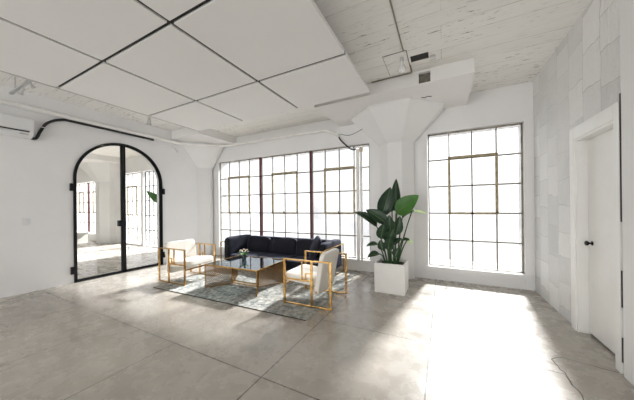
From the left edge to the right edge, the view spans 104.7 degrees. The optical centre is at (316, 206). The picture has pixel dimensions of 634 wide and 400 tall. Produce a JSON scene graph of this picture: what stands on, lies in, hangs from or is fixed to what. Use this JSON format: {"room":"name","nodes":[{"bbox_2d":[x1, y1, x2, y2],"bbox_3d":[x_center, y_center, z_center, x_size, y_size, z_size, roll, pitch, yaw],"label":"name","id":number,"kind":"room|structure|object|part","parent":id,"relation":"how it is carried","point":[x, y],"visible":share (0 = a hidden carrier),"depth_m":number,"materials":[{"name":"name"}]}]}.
{"room":"loft lounge","nodes":[
{"label":"loft lounge","id":0,"kind":"room"},
{"bbox_2d":[0,85,197,297],"bbox_3d":[-5.617,-0.240,2.969,0.200,3.400,10.140,-1,0,27],"label":"wall","id":1,"kind":"structure","parent":0,"point":[36,176],"depth_m":4.40,"materials":[{"name":"white paint"}]},
{"bbox_2d":[0,112,33,138],"bbox_3d":[-5.005,-1.297,3.722,0.218,0.320,0.890,-1,0,27],"label":"air conditioner","id":2,"kind":"object","parent":1,"relation":"attached to","point":[10,125],"visible":1,"depth_m":3.91,"materials":[{"name":"white plastic"}]},
{"bbox_3d":[-4.911,-1.338,3.674,0.006,0.180,0.870,-1,0,27],"label":"panel","id":3,"kind":"part","parent":2,"relation":"part of","materials":[{"name":"white plastic"}]},
{"bbox_2d":[22,218,29,224],"bbox_3d":[-4.898,0.252,4.120,0.014,0.120,0.090,-1,0,27],"label":"light switch","id":4,"kind":"object","parent":1,"relation":"attached to","point":[25,221],"visible":1,"depth_m":4.11,"materials":[{"name":"white plastic"}]},
{"bbox_2d":[0,98,180,144],"bbox_3d":[-5.265,-1.664,3.331,0.080,0.076,7.120,-1,0,27],"label":"conduit pipe","id":5,"kind":"object","parent":1,"relation":"attached to","point":[2,101],"visible":1,"depth_m":4.67,"materials":[{"name":"white metal"}]},
{"bbox_2d":[31,119,153,140],"bbox_3d":[-4.416,-1.392,5.038,0.062,0.486,1.991,-1,0,27],"label":"hose","id":6,"kind":"object","parent":1,"relation":"attached to","point":[45,124],"visible":0.94,"depth_m":4.67,"materials":[{"name":"rubber"}]},
{"bbox_2d":[69,143,164,282],"bbox_3d":[-4.321,0.032,5.421,0.243,2.828,1.760,-1,0,27],"label":"door","id":7,"kind":"structure","parent":1,"relation":"in","point":[73,186],"depth_m":5.36,"materials":[{"name":"black metal"}]},
{"bbox_3d":[-4.460,0.040,5.035,0.040,2.791,0.797,-1,0,27],"label":"frame","id":8,"kind":"part","parent":7,"relation":"part of","materials":[{"name":"black metal"}]},
{"bbox_3d":[-4.089,0.036,5.755,0.040,2.791,0.797,-1,0,27],"label":"frame","id":9,"kind":"part","parent":7,"relation":"part of","materials":[{"name":"black metal"}]},
{"bbox_2d":[79,162,119,243],"bbox_3d":[-8.929,-0.105,9.881,1.800,3.200,0.877,-1,0,27],"label":"column","id":10,"kind":"structure","parent":0,"point":[103,175],"depth_m":9.88,"materials":[{"name":"paint"}]},
{"bbox_2d":[183,142,223,255],"bbox_3d":[-3.145,-0.167,6.880,0.607,3.200,0.917,-1,0,27],"label":"column","id":11,"kind":"structure","parent":0,"point":[205,158],"depth_m":7.08,"materials":[{"name":"paint"}]},
{"bbox_2d":[0,0,591,166],"bbox_3d":[-7.271,-1.969,3.811,19.620,0.507,10.140,-1,0,27],"label":"ceiling","id":12,"kind":"structure","parent":0,"point":[476,45],"depth_m":3.19,"materials":[{"name":"concrete"}]},
{"bbox_2d":[9,77,35,94],"bbox_3d":[-4.250,-1.782,3.526,1.051,0.346,0.089,-1,0,25],"label":"track spotlight","id":13,"kind":"object","parent":12,"relation":"attached to","point":[19,89],"visible":0.87,"depth_m":3.52,"materials":[{"name":"grey metal"}]},
{"bbox_2d":[0,0,344,131],"bbox_3d":[-1.700,-1.830,3.041,3.852,0.304,3.450,-1,0,27],"label":"grid","id":14,"kind":"object","parent":12,"relation":"hanging from","point":[205,1],"visible":0.21,"depth_m":2.86,"materials":[{"name":"grey metal"}]},
{"bbox_2d":[0,18,99,86],"bbox_3d":[-3.328,-1.687,2.598,1.276,0.045,1.152,-1,0,27],"label":"ceiling panel","id":15,"kind":"object","parent":14,"relation":"attached to","point":[25,53],"visible":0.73,"depth_m":2.74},
{"bbox_2d":[0,0,166,59],"bbox_3d":[-2.182,-1.699,2.008,1.227,0.045,1.152,-1,0,27],"label":"ceiling panel","id":16,"kind":"object","parent":14,"relation":"attached to","point":[99,29],"visible":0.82,"depth_m":2.21,"materials":[{"name":"white"}]},
{"bbox_3d":[-2.234,-1.708,3.289,0.030,0.036,3.400,-1,0,27],"label":"long rail","id":17,"kind":"part","parent":14,"relation":"part of","materials":[{"name":"grey metal"}]},
{"bbox_2d":[60,62,193,114],"bbox_3d":[-2.782,-1.693,3.659,1.276,0.045,1.157,-1,0,27],"label":"ceiling panel","id":18,"kind":"object","parent":14,"relation":"attached to","point":[105,82],"visible":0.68,"depth_m":3.52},
{"bbox_3d":[-1.925,-1.712,2.545,3.800,0.032,0.028,-1,0,27],"label":"cross rail","id":19,"kind":"part","parent":14,"relation":"part of","materials":[{"name":"black metal"}]},
{"bbox_2d":[139,0,204,20],"bbox_3d":[-1.053,-1.711,1.427,1.236,0.045,1.152,-1,0,27],"label":"ceiling panel","id":20,"kind":"object","parent":14,"relation":"attached to","point":[169,9],"visible":1,"depth_m":2.06,"materials":[{"name":"white"}]},
{"bbox_2d":[106,23,255,99],"bbox_3d":[-1.636,-1.705,3.068,1.227,0.045,1.157,-1,0,27],"label":"ceiling panel","id":21,"kind":"object","parent":14,"relation":"attached to","point":[170,58],"visible":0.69,"depth_m":2.91,"materials":[{"name":"white"}]},
{"bbox_2d":[150,101,241,130],"bbox_3d":[-2.267,-1.698,4.658,1.276,0.045,1.016,-1,0,27],"label":"ceiling panel","id":22,"kind":"object","parent":14,"relation":"attached to","point":[195,115],"visible":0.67,"depth_m":4.55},
{"bbox_3d":[-1.109,-1.720,2.710,0.030,0.036,3.400,-1,0,27],"label":"long rail","id":23,"kind":"part","parent":14,"relation":"part of","materials":[{"name":"grey metal"}]},
{"bbox_2d":[198,81,296,120],"bbox_3d":[-1.121,-1.711,4.068,1.227,0.045,1.016,-1,0,27],"label":"ceiling panel","id":24,"kind":"object","parent":14,"relation":"attached to","point":[253,100],"visible":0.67,"depth_m":3.96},
{"bbox_3d":[-1.378,-1.717,3.607,3.800,0.032,0.028,-1,0,27],"label":"cross rail","id":25,"kind":"part","parent":14,"relation":"part of","materials":[{"name":"grey metal"}]},
{"bbox_2d":[174,0,344,80],"bbox_3d":[-0.507,-1.717,2.487,1.236,0.045,1.157,-1,0,27],"label":"ceiling panel","id":26,"kind":"object","parent":14,"relation":"attached to","point":[264,39],"visible":0.88,"depth_m":2.38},
{"bbox_2d":[260,52,369,107],"bbox_3d":[0.008,-1.723,3.487,1.236,0.045,1.016,-1,0,27],"label":"ceiling panel","id":27,"kind":"object","parent":14,"relation":"attached to","point":[335,78],"visible":0.89,"depth_m":3.36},
{"bbox_2d":[371,65,411,82],"bbox_3d":[1.104,-1.998,3.697,0.617,0.018,0.224,-1,0,27],"label":"conduit pipe","id":28,"kind":"object","parent":12,"relation":"attached to","point":[410,65],"visible":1,"depth_m":3.75,"materials":[{"name":"metal"}]},
{"bbox_2d":[382,50,410,76],"bbox_3d":[1.138,-1.900,3.454,0.307,0.225,0.551,-1,0,27],"label":"ceiling lamp","id":29,"kind":"object","parent":12,"relation":"attached to","point":[397,63],"visible":1,"depth_m":3.34,"materials":[{"name":"metal"}]},
{"bbox_3d":[1.137,-1.867,3.274,0.110,0.160,0.110,-1,0,27],"label":"bulb","id":30,"kind":"part","parent":29,"relation":"part of","materials":[{"name":"white glass"}]},
{"bbox_2d":[389,0,403,50],"bbox_3d":[-0.110,-1.987,0.783,0.021,0.016,5.310,-1,0,27],"label":"conduit pipe","id":31,"kind":"object","parent":12,"relation":"attached to","point":[389,0],"visible":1,"depth_m":2.65,"materials":[{"name":"metal"}]},
{"bbox_2d":[77,81,534,290],"bbox_3d":[-4.851,-0.248,8.474,19.620,3.400,0.350,-1,0,27],"label":"wall","id":32,"kind":"structure","parent":0,"point":[516,100],"depth_m":5.19,"materials":[{"name":"paint"}]},
{"bbox_2d":[77,182,95,232],"bbox_3d":[-10.515,0.037,11.232,2.720,2.290,0.115,-1,0,27],"label":"window","id":33,"kind":"structure","parent":32,"relation":"in","point":[88,192],"depth_m":11.24,"materials":[{"name":"metal"}]},
{"bbox_3d":[-11.125,-0.198,11.548,0.492,0.983,0.028,-1,0,27],"label":"vent sash","id":34,"kind":"part","parent":33,"relation":"part of","materials":[{"name":"glass"}]},
{"bbox_3d":[-9.898,-0.211,10.917,0.485,0.983,0.028,-1,0,27],"label":"vent sash","id":35,"kind":"part","parent":33,"relation":"part of","materials":[{"name":"clear glass"}]},
{"bbox_2d":[126,172,140,242],"bbox_3d":[-7.215,0.047,9.524,1.290,2.700,0.100,-1,0,27],"label":"window","id":36,"kind":"structure","parent":32,"relation":"in","point":[128,186],"depth_m":9.54,"materials":[{"name":"metal"}]},
{"bbox_3d":[-7.213,-0.236,9.534,0.687,1.147,0.028,-1,0,27],"label":"vent sash","id":37,"kind":"part","parent":36,"relation":"part of","materials":[{"name":"clear glass"}]},
{"bbox_2d":[145,171,156,245],"bbox_3d":[-5.721,0.046,8.789,1.580,2.730,0.070,-1,0,27],"label":"window","id":38,"kind":"structure","parent":32,"relation":"in","point":[153,185],"depth_m":9.02,"materials":[{"name":"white metal"}]},
{"bbox_2d":[181,129,339,146],"bbox_3d":[-1.479,-1.662,6.315,4.268,0.252,0.770,-1,0,14],"label":"conduit pipe","id":39,"kind":"object","parent":32,"relation":"attached to","point":[321,130],"visible":1,"depth_m":6.37,"materials":[{"name":"white metal"}]},
{"bbox_2d":[218,144,370,262],"bbox_3d":[-0.889,-0.063,6.270,4.600,2.545,0.125,-1,0,27],"label":"window","id":40,"kind":"structure","parent":32,"relation":"in","point":[313,213],"depth_m":6.07,"materials":[{"name":"metal"}]},
{"bbox_3d":[-2.222,-0.336,6.964,0.812,1.065,0.028,-1,0,27],"label":"vent sash","id":41,"kind":"part","parent":40,"relation":"part of","materials":[{"name":"clear glass"}]},
{"bbox_3d":[-0.831,-0.351,6.247,0.797,1.065,0.028,-1,0,27],"label":"vent sash","id":42,"kind":"part","parent":40,"relation":"part of","materials":[{"name":"clear glass"}]},
{"bbox_3d":[-0.887,1.185,6.247,4.600,0.050,0.075,-1,0,27],"label":"sill","id":43,"kind":"part","parent":40,"relation":"part of","materials":[{"name":"paint"}]},
{"bbox_3d":[0.505,-0.365,5.560,0.750,1.065,0.028,-1,0,27],"label":"vent sash","id":44,"kind":"part","parent":40,"relation":"part of","materials":[{"name":"clear glass"}]},
{"bbox_3d":[0.525,-0.103,5.594,1.405,2.475,0.001,-1,0,27],"label":"glass pane","id":45,"kind":"part","parent":40,"relation":"part of","materials":[{"name":"clear glass"}]},
{"bbox_2d":[356,147,362,259],"bbox_3d":[0.920,-0.066,5.234,0.149,2.407,0.084,-1,0,27],"label":"riser pipe","id":46,"kind":"object","parent":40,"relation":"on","point":[359,187],"visible":0.99,"depth_m":5.22,"materials":[{"name":"white metal"}]},
{"bbox_2d":[338,137,355,149],"bbox_3d":[0.655,-1.376,5.322,0.406,0.339,0.056,-1,0,29],"label":"hose","id":47,"kind":"object","parent":46,"relation":"attached to","point":[338,137],"visible":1,"depth_m":5.34,"materials":[{"name":"rubber"}]},
{"bbox_2d":[422,115,532,284],"bbox_3d":[2.781,-0.105,4.366,1.630,2.750,0.120,-1,0,27],"label":"window","id":48,"kind":"structure","parent":32,"relation":"in","point":[528,276],"depth_m":4.24,"materials":[{"name":"metal"}]},
{"bbox_3d":[2.783,-0.398,4.387,0.762,1.071,0.028,-1,0,27],"label":"vent sash","id":49,"kind":"part","parent":48,"relation":"part of","materials":[{"name":"clear glass"}]},
{"bbox_3d":[2.782,1.160,4.353,1.600,0.080,0.085,-1,0,27],"label":"sill","id":50,"kind":"part","parent":48,"relation":"part of","materials":[{"name":"paint"}]},
{"bbox_2d":[0,235,633,399],"bbox_3d":[-5.970,1.613,4.320,21.400,0.301,12.200,-1,0,27],"label":"floor","id":51,"kind":"structure","parent":0,"point":[120,336],"depth_m":2.50,"materials":[{"name":"concrete"}]},
{"bbox_2d":[77,231,88,243],"bbox_3d":[-10.751,1.285,10.660,2.400,0.460,0.400,-1,0,27],"label":"bench","id":52,"kind":"object","parent":51,"relation":"on","point":[82,236],"visible":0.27,"depth_m":10.14,"materials":[{"name":"white paint"}]},
{"bbox_2d":[146,191,156,202],"bbox_3d":[-4.662,0.477,7.787,1.234,1.946,0.435,-1,0,0],"label":"potted plant","id":53,"kind":"object","parent":51,"relation":"on","point":[153,196],"visible":0.13,"depth_m":7.69,"materials":[{"name":"green plant"}]},
{"bbox_2d":[153,268,359,320],"bbox_3d":[-0.979,1.405,4.753,3.083,0.011,2.432,-1,0,26],"label":"rug","id":54,"kind":"object","parent":51,"relation":"on","point":[269,299],"visible":0.5,"depth_m":4.01,"materials":[{"name":"fabric"}]},
{"bbox_2d":[158,239,215,285],"bbox_3d":[-2.547,1.046,4.838,0.774,0.740,0.698,-1,0,25],"label":"armchair","id":55,"kind":"object","parent":54,"relation":"on","point":[180,255],"visible":0.98,"depth_m":4.70,"materials":[{"name":"white fabric"}]},
{"bbox_3d":[-3.025,1.098,4.693,0.033,0.645,0.018,-1,0,25],"label":"leg","id":56,"kind":"part","parent":55,"relation":"part of","materials":[{"name":"gold metal"}]},
{"bbox_3d":[-2.772,1.097,4.574,0.033,0.609,0.018,-1,0,25],"label":"post","id":57,"kind":"part","parent":55,"relation":"part of","materials":[{"name":"gold metal"}]},
{"bbox_3d":[-2.701,0.781,4.539,0.691,0.018,0.028,-1,0,25],"label":"arm rail","id":58,"kind":"part","parent":55,"relation":"part of","materials":[{"name":"gold metal"}]},
{"bbox_3d":[-2.719,0.973,4.918,0.177,0.591,0.626,-1,0,25],"label":"backrest","id":59,"kind":"part","parent":55,"relation":"part of","materials":[{"name":"white fabric"}]},
{"bbox_3d":[-2.374,1.091,4.386,0.033,0.645,0.018,-1,0,25],"label":"leg","id":60,"kind":"part","parent":55,"relation":"part of","materials":[{"name":"gold metal"}]},
{"bbox_3d":[-2.439,1.063,4.787,0.535,0.156,0.627,-1,0,25],"label":"seat","id":61,"kind":"part","parent":55,"relation":"part of","materials":[{"name":"white fabric"}]},
{"bbox_3d":[-2.088,1.088,4.992,0.033,0.645,0.018,-1,0,25],"label":"leg","id":62,"kind":"part","parent":55,"relation":"part of","materials":[{"name":"gold metal"}]},
{"bbox_2d":[204,255,282,296],"bbox_3d":[-1.264,1.196,4.403,1.130,0.414,0.860,-1,0,25],"label":"coffee table","id":63,"kind":"object","parent":54,"relation":"on","point":[252,263],"visible":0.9,"depth_m":4.34,"materials":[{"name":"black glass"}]},
{"bbox_3d":[-1.749,1.212,4.361,0.467,0.384,0.017,-1,0,-29],"label":"panel frame","id":64,"kind":"part","parent":63,"relation":"part of","materials":[{"name":"gold metal"}]},
{"bbox_3d":[-1.266,1.001,4.403,1.130,0.024,0.860,-1,0,25],"label":"frame","id":65,"kind":"part","parent":63,"relation":"part of","materials":[{"name":"gold metal"}]},
{"bbox_2d":[239,249,248,259],"bbox_3d":[-1.372,0.890,4.592,0.209,0.197,0.224,-1,0,27],"label":"flower vase","id":66,"kind":"object","parent":63,"relation":"on","point":[243,257],"visible":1,"depth_m":4.57,"materials":[{"name":"clear glass"}]},
{"bbox_3d":[-1.286,1.363,4.350,0.580,0.063,0.015,-1,0,25],"label":"link rail","id":67,"kind":"part","parent":63,"relation":"part of","materials":[{"name":"gold metal"}]},
{"bbox_3d":[-1.266,0.996,4.403,1.106,0.010,0.836,-1,0,25],"label":"glass","id":68,"kind":"part","parent":63,"relation":"part of","materials":[{"name":"glass"}]},
{"bbox_3d":[-0.811,1.202,4.373,0.510,0.384,0.017,-1,0,-33],"label":"panel frame","id":69,"kind":"part","parent":63,"relation":"part of","materials":[{"name":"gold metal"}]},
{"bbox_2d":[220,234,343,275],"bbox_3d":[-0.831,1.046,5.464,2.682,0.702,0.945,-1,0,27],"label":"sofa","id":70,"kind":"object","parent":54,"relation":"on","point":[276,247],"visible":0.68,"depth_m":5.58,"materials":[{"name":"fabric"}]},
{"bbox_3d":[-1.926,0.983,6.058,0.155,0.552,0.842,-1,0,27],"label":"armrest","id":71,"kind":"part","parent":70,"relation":"part of","materials":[{"name":"fabric"}]},
{"bbox_2d":[230,250,268,256],"bbox_3d":[-1.548,1.155,5.774,0.776,0.142,0.695,-1,0,27],"label":"seat cushion","id":72,"kind":"object","parent":70,"relation":"on","point":[256,253],"depth_m":5.77,"materials":[{"name":"fabric"}]},
{"bbox_2d":[246,235,270,251],"bbox_3d":[-1.443,0.936,6.032,0.696,0.446,0.247,-1,0,27],"label":"cushion","id":73,"kind":"object","parent":70,"relation":"on","point":[254,243],"depth_m":5.93,"materials":[{"name":"fabric"}]},
{"bbox_2d":[259,253,296,263],"bbox_3d":[-0.855,1.148,5.419,0.774,0.141,0.695,-1,0,27],"label":"seat cushion","id":74,"kind":"object","parent":70,"relation":"on","point":[267,255],"depth_m":5.41,"materials":[{"name":"fabric"}]},
{"bbox_2d":[269,237,297,254],"bbox_3d":[-0.795,0.929,5.701,0.761,0.445,0.247,-1,0,27],"label":"cushion","id":75,"kind":"object","parent":70,"relation":"on","point":[277,245],"depth_m":5.59,"materials":[{"name":"fabric"}]},
{"bbox_2d":[286,256,318,266],"bbox_3d":[-0.161,1.139,5.061,0.776,0.140,0.696,-1,0,27],"label":"seat cushion","id":76,"kind":"object","parent":70,"relation":"on","point":[289,263],"depth_m":4.88,"materials":[{"name":"fabric"}]},
{"bbox_3d":[-0.654,0.990,5.808,2.622,0.523,0.155,-1,0,27],"label":"backrest","id":77,"kind":"part","parent":70,"relation":"part of","materials":[{"name":"fabric"}]},
{"bbox_2d":[296,239,326,257],"bbox_3d":[-0.101,0.924,5.343,0.802,0.442,0.250,-1,0,27],"label":"cushion","id":78,"kind":"object","parent":70,"relation":"on","point":[301,244],"depth_m":5.34,"materials":[{"name":"fabric"}]},
{"bbox_2d":[309,235,320,260],"bbox_3d":[-0.040,0.824,4.907,0.220,0.464,0.500,-1,0,-9],"label":"throw pillow","id":79,"kind":"object","parent":70,"relation":"on","point":[315,245],"visible":0.9,"depth_m":4.74,"materials":[{"name":"fabric"}]},
{"bbox_3d":[0.287,0.960,4.918,0.154,0.553,0.842,-1,0,27],"label":"armrest","id":80,"kind":"part","parent":70,"relation":"part of","materials":[{"name":"fabric"}]},
{"bbox_2d":[283,248,346,310],"bbox_3d":[-0.018,1.018,3.726,0.774,0.740,0.698,-1,0,25],"label":"armchair","id":81,"kind":"object","parent":54,"relation":"on","point":[321,276],"visible":1,"depth_m":3.50,"materials":[{"name":"white fabric"}]},
{"bbox_3d":[-0.474,1.071,3.568,0.033,0.645,0.018,-1,0,25],"label":"leg","id":82,"kind":"part","parent":81,"relation":"part of","materials":[{"name":"gold metal"}]},
{"bbox_3d":[-0.126,1.038,3.776,0.535,0.156,0.627,-1,0,25],"label":"seat","id":83,"kind":"part","parent":81,"relation":"part of","materials":[{"name":"white fabric"}]},
{"bbox_3d":[-0.194,1.068,4.176,0.033,0.645,0.018,-1,0,25],"label":"leg","id":84,"kind":"part","parent":81,"relation":"part of","materials":[{"name":"gold metal"}]},
{"bbox_3d":[-0.153,0.754,3.418,0.691,0.018,0.028,-1,0,25],"label":"arm rail","id":85,"kind":"part","parent":81,"relation":"part of","materials":[{"name":"gold metal"}]},
{"bbox_3d":[-0.075,1.069,3.384,0.033,0.609,0.018,-1,0,25],"label":"post","id":86,"kind":"part","parent":81,"relation":"part of","materials":[{"name":"gold metal"}]},
{"bbox_3d":[0.128,0.751,4.026,0.691,0.018,0.028,-1,0,25],"label":"arm rail","id":87,"kind":"part","parent":81,"relation":"part of","materials":[{"name":"gold metal"}]},
{"bbox_3d":[0.154,0.942,3.647,0.177,0.591,0.626,-1,0,25],"label":"backrest","id":88,"kind":"part","parent":81,"relation":"part of","materials":[{"name":"white fabric"}]},
{"bbox_3d":[0.179,1.064,3.266,0.033,0.645,0.018,-1,0,25],"label":"leg","id":89,"kind":"part","parent":81,"relation":"part of","materials":[{"name":"gold metal"}]},
{"bbox_3d":[0.460,1.061,3.875,0.033,0.645,0.018,-1,0,25],"label":"leg","id":90,"kind":"part","parent":81,"relation":"part of","materials":[{"name":"gold metal"}]},
{"bbox_2d":[355,179,426,295],"bbox_3d":[1.222,0.455,4.074,1.138,1.864,0.562,-1,0,27],"label":"potted plant","id":91,"kind":"object","parent":51,"relation":"on","point":[390,274],"visible":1,"depth_m":3.95,"materials":[{"name":"green plant"}]},
{"bbox_3d":[1.257,1.149,4.111,0.470,0.475,0.470,-1,0,27],"label":"planter","id":92,"kind":"part","parent":91,"relation":"part of","materials":[{"name":"white ceramic"}]},
{"bbox_3d":[1.367,0.728,3.911,0.022,0.486,0.315,-1,0,-17],"label":"stem","id":93,"kind":"part","parent":91,"relation":"part of","materials":[{"name":"green plant"}]},
{"bbox_3d":[1.415,0.507,3.943,0.308,0.923,0.230,-1,0,27],"label":"stem","id":94,"kind":"part","parent":91,"relation":"part of","materials":[{"name":"green plant"}]},
{"bbox_2d":[352,97,442,278],"bbox_3d":[1.438,-0.215,4.577,1.680,3.200,0.817,-1,0,27],"label":"column","id":95,"kind":"structure","parent":0,"point":[395,126],"depth_m":4.63,"materials":[{"name":"paint"}]},
{"bbox_2d":[533,0,623,362],"bbox_3d":[1.324,-0.314,-0.605,0.327,3.400,10.140,-1,0,27],"label":"wall","id":96,"kind":"structure","parent":0,"point":[581,79],"depth_m":2.98,"materials":[{"name":"white paint"}]},
{"bbox_2d":[569,101,623,373],"bbox_3d":[2.804,0.250,2.340,0.262,2.240,0.875,-1,0,27],"label":"door","id":97,"kind":"structure","parent":96,"relation":"in","point":[594,144],"depth_m":2.46,"materials":[{"name":"white paint"}]},
{"bbox_3d":[2.862,0.385,2.578,0.058,0.052,0.052,-1,0,27],"label":"knob","id":98,"kind":"part","parent":97,"relation":"part of","materials":[{"name":"black metal"}]},
{"bbox_2d":[620,0,633,385],"bbox_3d":[2.090,-0.322,1.220,0.035,3.400,1.685,-1,0,27],"label":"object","id":99,"kind":"structure","parent":96,"relation":"attached to","point":[626,6],"depth_m":1.91,"materials":[{"name":"paint"}]}
]}

